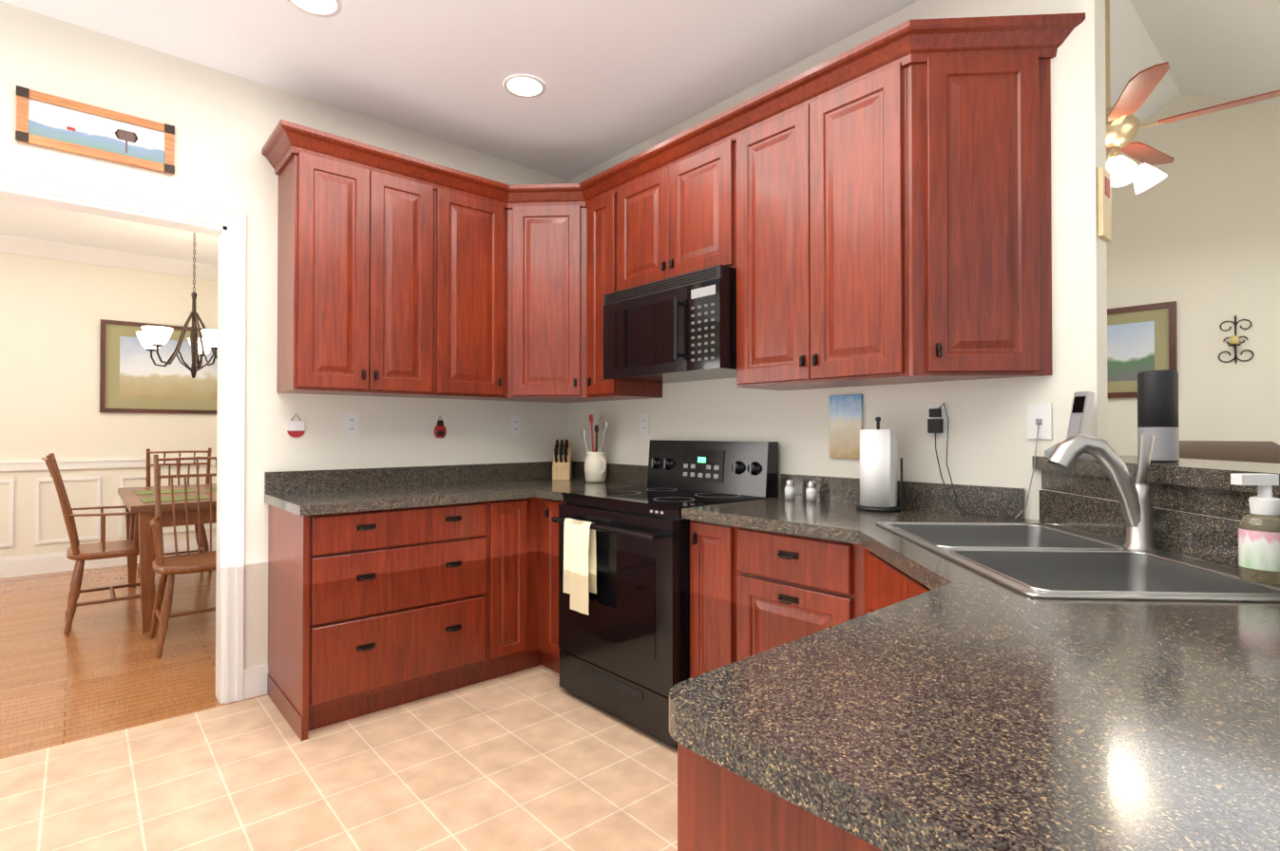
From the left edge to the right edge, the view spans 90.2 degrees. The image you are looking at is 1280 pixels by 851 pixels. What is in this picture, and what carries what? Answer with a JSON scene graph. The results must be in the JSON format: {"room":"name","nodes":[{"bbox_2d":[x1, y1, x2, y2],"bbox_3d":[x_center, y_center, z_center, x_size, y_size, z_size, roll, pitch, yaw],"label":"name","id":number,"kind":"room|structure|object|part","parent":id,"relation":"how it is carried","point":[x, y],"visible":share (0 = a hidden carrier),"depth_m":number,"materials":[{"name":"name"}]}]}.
{"room":"kitchen","nodes":[
{"label":"kitchen","id":0,"kind":"room"},
{"bbox_2d":[0,252,217,558],"bbox_3d":[-5.304,-0.151,5.257,5.320,2.800,0.120,0,-1,-41],"label":"wall","id":1,"kind":"structure","parent":0,"point":[53,313],"depth_m":5.53,"materials":[{"name":"paint"}]},
{"bbox_2d":[0,233,217,578],"bbox_3d":[-5.231,-0.152,5.175,5.080,2.800,0.100,0,-1,-41],"label":"molding","id":2,"kind":"structure","parent":1,"relation":"attached to","point":[27,565],"depth_m":5.54,"materials":[{"name":"white wood"}]},
{"bbox_2d":[99,319,217,414],"bbox_3d":[-4.375,-0.525,5.976,1.040,0.820,0.030,0,-1,-41],"label":"framed picture","id":3,"kind":"object","parent":1,"relation":"attached to","point":[134,378],"visible":0.56,"depth_m":5.86},
{"bbox_2d":[0,0,568,669],"bbox_3d":[-1.839,-0.173,2.911,3.820,2.800,0.120,0,-1,-41],"label":"wall","id":4,"kind":"structure","parent":0,"point":[396,431],"depth_m":2.91,"materials":[{"name":"paint"}]},
{"bbox_2d":[15,85,174,174],"bbox_3d":[-2.154,-1.166,2.546,0.482,0.204,0.022,0,-1,-41],"label":"framed picture","id":5,"kind":"object","parent":4,"relation":"attached to","point":[44,120],"depth_m":2.53,"materials":[{"name":"paper"}]},
{"bbox_3d":[-2.145,-1.156,2.552,0.219,0.090,0.002,0,-1,-41],"label":"tree picture over the door","id":6,"kind":"part","parent":5,"relation":"part of","materials":[{"name":"multicoloured paper"}]},
{"bbox_2d":[0,166,246,704],"bbox_3d":[-2.575,0.132,2.261,1.996,2.178,0.160,0,-1,-41],"label":"door frame","id":7,"kind":"structure","parent":4,"relation":"attached to","point":[227,228],"depth_m":2.83,"materials":[{"name":"white wood"}]},
{"bbox_2d":[243,664,267,693],"bbox_3d":[-1.335,0.765,3.441,1.432,0.935,0.022,0,-1,-41],"label":"baseboard","id":8,"kind":"structure","parent":4,"relation":"attached to","point":[255,681],"depth_m":2.89,"materials":[{"name":"white wood"}]},
{"bbox_2d":[286,413,305,438],"bbox_3d":[-1.624,-0.001,3.012,0.072,0.115,0.008,0,-1,-41],"label":"ornament","id":9,"kind":"object","parent":4,"relation":"attached to","point":[296,429],"visible":1,"depth_m":3.01,"materials":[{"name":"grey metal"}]},
{"bbox_2d":[272,137,375,396],"bbox_3d":[-1.463,-0.683,2.949,0.309,1.060,0.324,0,-1,-41],"label":"upper cabinet","id":10,"kind":"object","parent":4,"relation":"attached to","point":[326,200],"depth_m":2.83,"materials":[{"name":"brown wood"}]},
{"bbox_2d":[343,413,359,436],"bbox_3d":[-1.436,-0.005,3.178,0.070,0.115,0.007,0,-1,-41],"label":"electrical outlet","id":11,"kind":"object","parent":4,"relation":"attached to","point":[351,424],"visible":1,"depth_m":3.18,"materials":[{"name":"white plastic"}]},
{"bbox_2d":[375,160,439,398],"bbox_3d":[-1.230,-0.681,3.154,0.312,1.060,0.324,0,-1,-41],"label":"upper cabinet","id":12,"kind":"object","parent":4,"relation":"attached to","point":[407,200],"depth_m":3.05,"materials":[{"name":"brown wood"}]},
{"bbox_2d":[264,461,553,494],"bbox_3d":[-1.083,0.268,3.477,1.688,0.100,0.019,0,-1,-41],"label":"backsplash","id":13,"kind":"structure","parent":4,"relation":"attached to","point":[278,482],"depth_m":3.31,"materials":[{"name":"grey stone"}]},
{"bbox_2d":[434,416,446,438],"bbox_3d":[-1.088,0.007,3.478,0.068,0.123,0.014,0,-1,-41],"label":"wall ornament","id":14,"kind":"object","parent":4,"relation":"attached to","point":[440,430],"visible":1,"depth_m":3.47,"materials":[{"name":"red metal"}]},
{"bbox_2d":[436,175,508,401],"bbox_3d":[-0.960,-0.679,3.392,0.407,1.060,0.324,0,-1,-41],"label":"upper cabinet","id":15,"kind":"object","parent":4,"relation":"attached to","point":[474,220],"depth_m":3.27,"materials":[{"name":"brown wood"}]},
{"bbox_2d":[510,416,520,435],"bbox_3d":[-0.738,0.000,3.792,0.070,0.115,0.007,0,-1,-41],"label":"electrical outlet","id":16,"kind":"object","parent":4,"relation":"attached to","point":[515,425],"visible":1,"depth_m":3.79,"materials":[{"name":"white plastic"}]},
{"bbox_2d":[0,563,677,850],"bbox_3d":[-2.207,1.233,1.862,5.500,0.030,9.290,0,-1,-41],"label":"floor","id":17,"kind":"structure","parent":0,"point":[538,758],"depth_m":2.33,"materials":[{"name":"tile"}]},
{"bbox_2d":[40,453,155,635],"bbox_3d":[-3.409,0.706,4.040,0.567,1.065,0.514,0,-1,-41],"label":"chair","id":18,"kind":"object","parent":17,"relation":"on","point":[78,553],"visible":0.81,"depth_m":3.88,"materials":[{"name":"brown wood"}]},
{"bbox_2d":[117,483,216,633],"bbox_3d":[-3.148,0.858,4.601,0.900,0.769,1.600,0,-1,-41],"label":"dining table","id":19,"kind":"object","parent":17,"relation":"on","point":[141,501],"visible":0.31,"depth_m":3.92,"materials":[{"name":"brown wood"}]},
{"bbox_2d":[137,447,211,573],"bbox_3d":[-3.909,0.719,5.375,0.514,1.065,0.567,0,-1,-41],"label":"chair","id":20,"kind":"object","parent":17,"relation":"on","point":[204,546],"visible":0.29,"depth_m":5.27,"materials":[{"name":"brown wood"}]},
{"bbox_2d":[149,455,216,658],"bbox_3d":[-2.557,0.704,3.733,0.514,1.065,0.567,0,-1,-41],"label":"chair","id":21,"kind":"object","parent":17,"relation":"on","point":[170,567],"visible":0.56,"depth_m":3.68,"materials":[{"name":"brown wood"}]},
{"bbox_2d":[267,505,298,737],"bbox_3d":[-0.883,0.793,3.255,1.674,0.874,0.610,0,-1,-41],"label":"panel","id":22,"kind":"object","parent":17,"relation":"on","point":[282,677],"depth_m":2.71,"materials":[{"name":"brown wood"}]},
{"bbox_2d":[298,494,565,742],"bbox_3d":[-0.602,0.790,2.935,1.674,0.874,0.291,0,-1,-41],"label":"base cabinet","id":23,"kind":"object","parent":17,"relation":"on","point":[315,530],"depth_m":2.55,"materials":[{"name":"brown wood"}]},
{"bbox_2d":[264,482,534,516],"bbox_3d":[-1.118,0.334,3.036,1.055,0.039,0.633,0,-1,-41],"label":"countertop","id":24,"kind":"structure","parent":23,"relation":"on","point":[297,502],"depth_m":2.87,"materials":[{"name":"grey stone"}]},
{"bbox_2d":[492,478,647,497],"bbox_3d":[-0.404,0.338,3.503,0.633,0.039,0.876,0,-1,-41],"label":"countertop","id":25,"kind":"structure","parent":23,"relation":"on","point":[551,488],"depth_m":3.42,"materials":[{"name":"grey stone"}]},
{"bbox_2d":[552,439,572,480],"bbox_3d":[-0.464,0.202,3.789,0.100,0.237,0.216,0,-1,-1],"label":"knife block","id":26,"kind":"object","parent":25,"relation":"on","point":[562,467],"visible":1,"depth_m":3.73,"materials":[{"name":"brown wood"}]},
{"bbox_2d":[581,414,607,482],"bbox_3d":[-0.251,0.128,3.601,0.128,0.380,0.182,0,-1,-41],"label":"crock","id":27,"kind":"object","parent":25,"relation":"on","point":[595,466],"visible":1,"depth_m":3.56,"materials":[{"name":"beige ceramic"}]},
{"bbox_2d":[551,439,778,749],"bbox_3d":[0.084,0.649,2.837,0.717,1.155,0.760,0,-1,-41],"label":"stove","id":28,"kind":"object","parent":17,"relation":"on","point":[624,601],"visible":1,"depth_m":2.65,"materials":[{"name":"black metal"}]},
{"bbox_2d":[562,517,596,616],"bbox_3d":[-0.258,0.595,2.720,0.049,0.382,0.185,0,-1,-41],"label":"towel","id":29,"kind":"object","parent":28,"relation":"hanging from","point":[580,559],"depth_m":2.69,"materials":[{"name":"fabric"}]},
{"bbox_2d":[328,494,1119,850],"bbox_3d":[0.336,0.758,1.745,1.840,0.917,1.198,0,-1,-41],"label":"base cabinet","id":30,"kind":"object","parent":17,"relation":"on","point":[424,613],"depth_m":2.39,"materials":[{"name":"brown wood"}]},
{"bbox_2d":[784,479,795,499],"bbox_3d":[0.630,0.269,2.682,0.042,0.082,0.042,0,-1,-41],"label":"salt","id":31,"kind":"object","parent":30,"relation":"on","point":[790,488],"visible":1,"depth_m":2.67,"materials":[{"name":"white ceramic"}]},
{"bbox_2d":[805,480,816,501],"bbox_3d":[0.704,0.268,2.621,0.042,0.082,0.042,0,-1,-41],"label":"pepper","id":32,"kind":"object","parent":30,"relation":"on","point":[811,492],"visible":0.96,"depth_m":2.61,"materials":[{"name":"white ceramic"}]},
{"bbox_2d":[856,417,902,512],"bbox_3d":[0.878,0.138,2.333,0.156,0.338,0.170,0,-1,-41],"label":"paper towel","id":33,"kind":"object","parent":30,"relation":"on","point":[878,469],"visible":1,"depth_m":2.28,"materials":[{"name":"white paper"}]},
{"bbox_2d":[678,520,1279,850],"bbox_3d":[0.947,0.752,1.050,1.840,0.917,0.652,0,-1,-41],"label":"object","id":34,"kind":"structure","parent":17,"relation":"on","point":[929,667],"depth_m":0.67,"materials":[{"name":"grey stone"}]},
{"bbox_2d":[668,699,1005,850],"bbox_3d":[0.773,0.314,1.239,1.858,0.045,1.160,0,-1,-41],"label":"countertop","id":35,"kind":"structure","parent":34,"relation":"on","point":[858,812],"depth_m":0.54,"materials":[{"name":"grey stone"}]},
{"bbox_2d":[1046,433,1157,553],"bbox_3d":[1.106,0.157,1.531,0.188,0.279,0.188,0,-1,-41],"label":"faucet","id":36,"kind":"object","parent":35,"relation":"on","point":[1136,501],"depth_m":1.51,"materials":[{"name":"silver metal"}]},
{"bbox_2d":[1230,474,1279,585],"bbox_3d":[1.153,0.189,1.182,0.081,0.198,0.081,0,-1,-41],"label":"soap dispenser","id":37,"kind":"object","parent":35,"relation":"on","point":[1259,544],"visible":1,"depth_m":1.17,"materials":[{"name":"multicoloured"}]},
{"bbox_2d":[1031,455,1279,521],"bbox_3d":[1.061,0.651,1.097,2.248,1.120,1.176,0,-1,-41],"label":"backsplash","id":38,"kind":"structure","parent":17,"relation":"on","point":[1203,487],"depth_m":1.50,"materials":[{"name":"stone"}]},
{"bbox_2d":[1044,391,1094,458],"bbox_3d":[1.293,-0.003,1.911,0.116,0.199,0.080,0,-1,-11],"label":"phone","id":39,"kind":"object","parent":38,"relation":"on","point":[1080,412],"visible":0.58,"depth_m":1.90,"materials":[{"name":"grey plastic"}]},
{"bbox_2d":[1137,369,1179,462],"bbox_3d":[1.340,-0.023,1.651,0.084,0.235,0.084,0,-1,-41],"label":"speaker","id":40,"kind":"object","parent":38,"relation":"on","point":[1157,404],"visible":0.94,"depth_m":1.62},
{"bbox_2d":[0,0,918,265],"bbox_3d":[-2.162,-1.592,1.928,5.620,0.020,9.290,0,-1,-41],"label":"ceiling","id":41,"kind":"structure","parent":0,"point":[618,76],"depth_m":2.73,"materials":[{"name":"paint"}]},
{"bbox_2d":[135,231,217,378],"bbox_3d":[-3.352,-0.955,4.841,0.722,1.199,0.743,0,-1,-41],"label":"chandelier","id":42,"kind":"object","parent":41,"relation":"hanging from","point":[153,338],"visible":0.79,"depth_m":4.76,"materials":[{"name":"grey metal"}]},
{"bbox_2d":[286,0,342,17],"bbox_3d":[-1.210,-1.574,2.359,0.196,0.006,0.196,0,-1,-41],"label":"recessed light","id":43,"kind":"object","parent":41,"relation":"in","point":[324,8],"visible":1,"depth_m":2.40,"materials":[{"name":"white"}]},
{"bbox_2d":[502,74,546,97],"bbox_3d":[-0.534,-1.569,2.954,0.196,0.006,0.196,0,-1,-41],"label":"recessed light","id":44,"kind":"object","parent":41,"relation":"in","point":[523,85],"visible":1,"depth_m":2.94,"materials":[{"name":"white"}]},
{"bbox_2d":[568,0,1108,520],"bbox_3d":[0.514,-0.172,3.037,0.120,2.800,2.800,0,-1,-41],"label":"wall","id":45,"kind":"structure","parent":0,"point":[990,443],"depth_m":2.21,"materials":[{"name":"paint"}]},
{"bbox_2d":[508,183,584,194],"bbox_3d":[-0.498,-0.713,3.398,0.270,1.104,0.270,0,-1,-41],"label":"crown molding","id":46,"kind":"structure","parent":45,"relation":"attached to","point":[572,186],"depth_m":3.34,"materials":[{"name":"brown wood"}]},
{"bbox_2d":[493,183,615,402],"bbox_3d":[-0.484,-0.677,3.622,0.607,1.060,0.608,0,-1,-41],"label":"upper cabinet","id":47,"kind":"object","parent":45,"relation":"attached to","point":[546,221],"depth_m":3.39,"materials":[{"name":"brown wood"}]},
{"bbox_2d":[584,179,662,400],"bbox_3d":[-0.089,-0.679,3.387,0.324,1.060,0.261,0,-1,-41],"label":"upper cabinet","id":48,"kind":"object","parent":45,"relation":"attached to","point":[599,202],"depth_m":3.30,"materials":[{"name":"brown wood"}]},
{"bbox_2d":[614,152,668,291],"bbox_3d":[0.124,-0.929,3.147,0.324,0.565,0.382,0,-1,-41],"label":"upper cabinet","id":49,"kind":"object","parent":45,"relation":"attached to","point":[641,195],"depth_m":3.03,"materials":[{"name":"brown wood"}]},
{"bbox_2d":[640,413,649,435],"bbox_3d":[0.025,-0.007,3.492,0.007,0.115,0.070,0,-1,-41],"label":"electrical outlet","id":50,"kind":"object","parent":45,"relation":"attached to","point":[644,424],"visible":1,"depth_m":3.49,"materials":[{"name":"white plastic"}]},
{"bbox_2d":[668,122,732,278],"bbox_3d":[0.376,-0.931,2.861,0.324,0.565,0.381,0,-1,-41],"label":"upper cabinet","id":51,"kind":"object","parent":45,"relation":"attached to","point":[699,173],"depth_m":2.74,"materials":[{"name":"brown wood"}]},
{"bbox_2d":[603,265,736,383],"bbox_3d":[0.204,-0.435,2.957,0.446,0.415,0.757,0,-1,-41],"label":"microwave","id":52,"kind":"object","parent":51,"relation":"attached to","point":[681,328],"visible":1,"depth_m":2.77,"materials":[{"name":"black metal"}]},
{"bbox_2d":[732,88,820,390],"bbox_3d":[0.622,-0.686,2.579,0.324,1.060,0.359,0,-1,-41],"label":"upper cabinet","id":53,"kind":"object","parent":45,"relation":"attached to","point":[771,145],"depth_m":2.46,"materials":[{"name":"brown wood"}]},
{"bbox_2d":[572,460,1024,513],"bbox_3d":[0.401,0.264,3.053,0.019,0.100,2.579,0,-1,-41],"label":"backsplash","id":54,"kind":"structure","parent":45,"relation":"attached to","point":[996,499],"depth_m":2.35,"materials":[{"name":"grey stone"}]},
{"bbox_2d":[829,394,862,458],"bbox_3d":[0.830,0.005,2.572,0.014,0.255,0.142,0,-1,-41],"label":"picture","id":55,"kind":"object","parent":45,"relation":"attached to","point":[846,419],"visible":0.86,"depth_m":2.56},
{"bbox_2d":[808,42,934,388],"bbox_3d":[0.859,-0.689,2.310,0.324,1.060,0.359,0,-1,-41],"label":"upper cabinet","id":56,"kind":"object","parent":45,"relation":"attached to","point":[875,210],"depth_m":2.19,"materials":[{"name":"brown wood"}]},
{"bbox_2d":[927,402,1023,520],"bbox_3d":[1.129,0.111,2.173,0.091,0.383,0.336,0,-1,-41],"label":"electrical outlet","id":57,"kind":"object","parent":45,"relation":"attached to","point":[938,420],"visible":0.94,"depth_m":2.28,"materials":[{"name":"white plastic"}]},
{"bbox_2d":[907,14,1055,382],"bbox_3d":[1.092,-0.691,2.058,0.306,1.060,0.322,0,-1,-41],"label":"upper cabinet","id":58,"kind":"object","parent":45,"relation":"attached to","point":[980,227],"depth_m":2.04,"materials":[{"name":"brown wood"}]},
{"bbox_2d":[918,14,1048,38],"bbox_3d":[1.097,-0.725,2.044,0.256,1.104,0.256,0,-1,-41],"label":"crown molding","id":59,"kind":"structure","parent":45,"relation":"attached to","point":[931,25],"depth_m":2.00,"materials":[{"name":"brown wood"}]},
{"bbox_2d":[1027,402,1051,439],"bbox_3d":[1.288,-0.013,2.058,0.006,0.115,0.070,0,-1,-41],"label":"outlet","id":60,"kind":"object","parent":45,"relation":"attached to","point":[1041,414],"visible":1,"depth_m":2.06,"materials":[{"name":"white plastic"}]},
{"bbox_2d":[1014,422,1039,518],"bbox_3d":[1.245,0.145,2.053,0.082,0.310,0.009,0,-1,1],"label":"cord","id":61,"kind":"object","parent":60,"relation":"attached to","point":[1033,469],"visible":1,"depth_m":2.05,"materials":[{"name":"grey plastic"}]},
{"bbox_2d":[1097,166,1111,242],"bbox_3d":[1.445,-0.686,1.984,0.096,0.210,0.016,0,-1,-41],"label":"sign","id":62,"kind":"object","parent":45,"relation":"attached to","point":[1104,216],"visible":1,"depth_m":1.96,"materials":[{"name":"beige wood"}]},
{"bbox_2d":[659,0,1279,142],"bbox_3d":[2.592,-1.650,3.414,3.720,1.596,5.480,0,-1,-41],"label":"ceiling","id":63,"kind":"structure","parent":0,"point":[1229,49],"depth_m":3.82,"materials":[{"name":"paint"}]},
{"bbox_2d":[1105,0,1279,193],"bbox_3d":[2.437,-1.787,3.265,1.270,1.222,1.265,0,-1,-41],"label":"fan","id":64,"kind":"object","parent":63,"relation":"hanging from","point":[1123,125],"visible":0.5,"depth_m":3.15,"materials":[{"name":"brown wood"}]},
{"bbox_2d":[1106,93,1279,456],"bbox_3d":[3.943,-0.572,4.594,0.120,3.630,5.240,0,-1,-41],"label":"wall","id":65,"kind":"structure","parent":0,"point":[1195,234],"depth_m":4.46,"materials":[{"name":"paint"}]},
{"bbox_2d":[1107,301,1177,398],"bbox_3d":[3.522,-0.549,4.956,0.030,0.680,1.000,0,-1,-41],"label":"framed picture","id":66,"kind":"object","parent":65,"relation":"attached to","point":[1141,337],"visible":0.25,"depth_m":4.75},
{"bbox_2d":[1218,315,1253,363],"bbox_3d":[4.030,-0.585,4.324,0.101,0.330,0.180,0,-1,-41],"label":"candle sconce","id":67,"kind":"object","parent":65,"relation":"attached to","point":[1234,342],"visible":1,"depth_m":4.33,"materials":[{"name":"grey metal"}]},
{"bbox_3d":[2.637,1.247,3.428,3.600,0.030,5.240,0,-1,-41],"label":"floor","id":68,"kind":"structure","parent":0,"visible":0},
{"bbox_2d":[1179,440,1279,463],"bbox_3d":[3.199,0.656,3.475,0.880,1.152,0.860,0,-1,-41],"label":"sofa","id":69,"kind":"object","parent":68,"relation":"on","point":[1268,452],"visible":0.08,"depth_m":3.16,"materials":[{"name":"fabric"}]}
]}

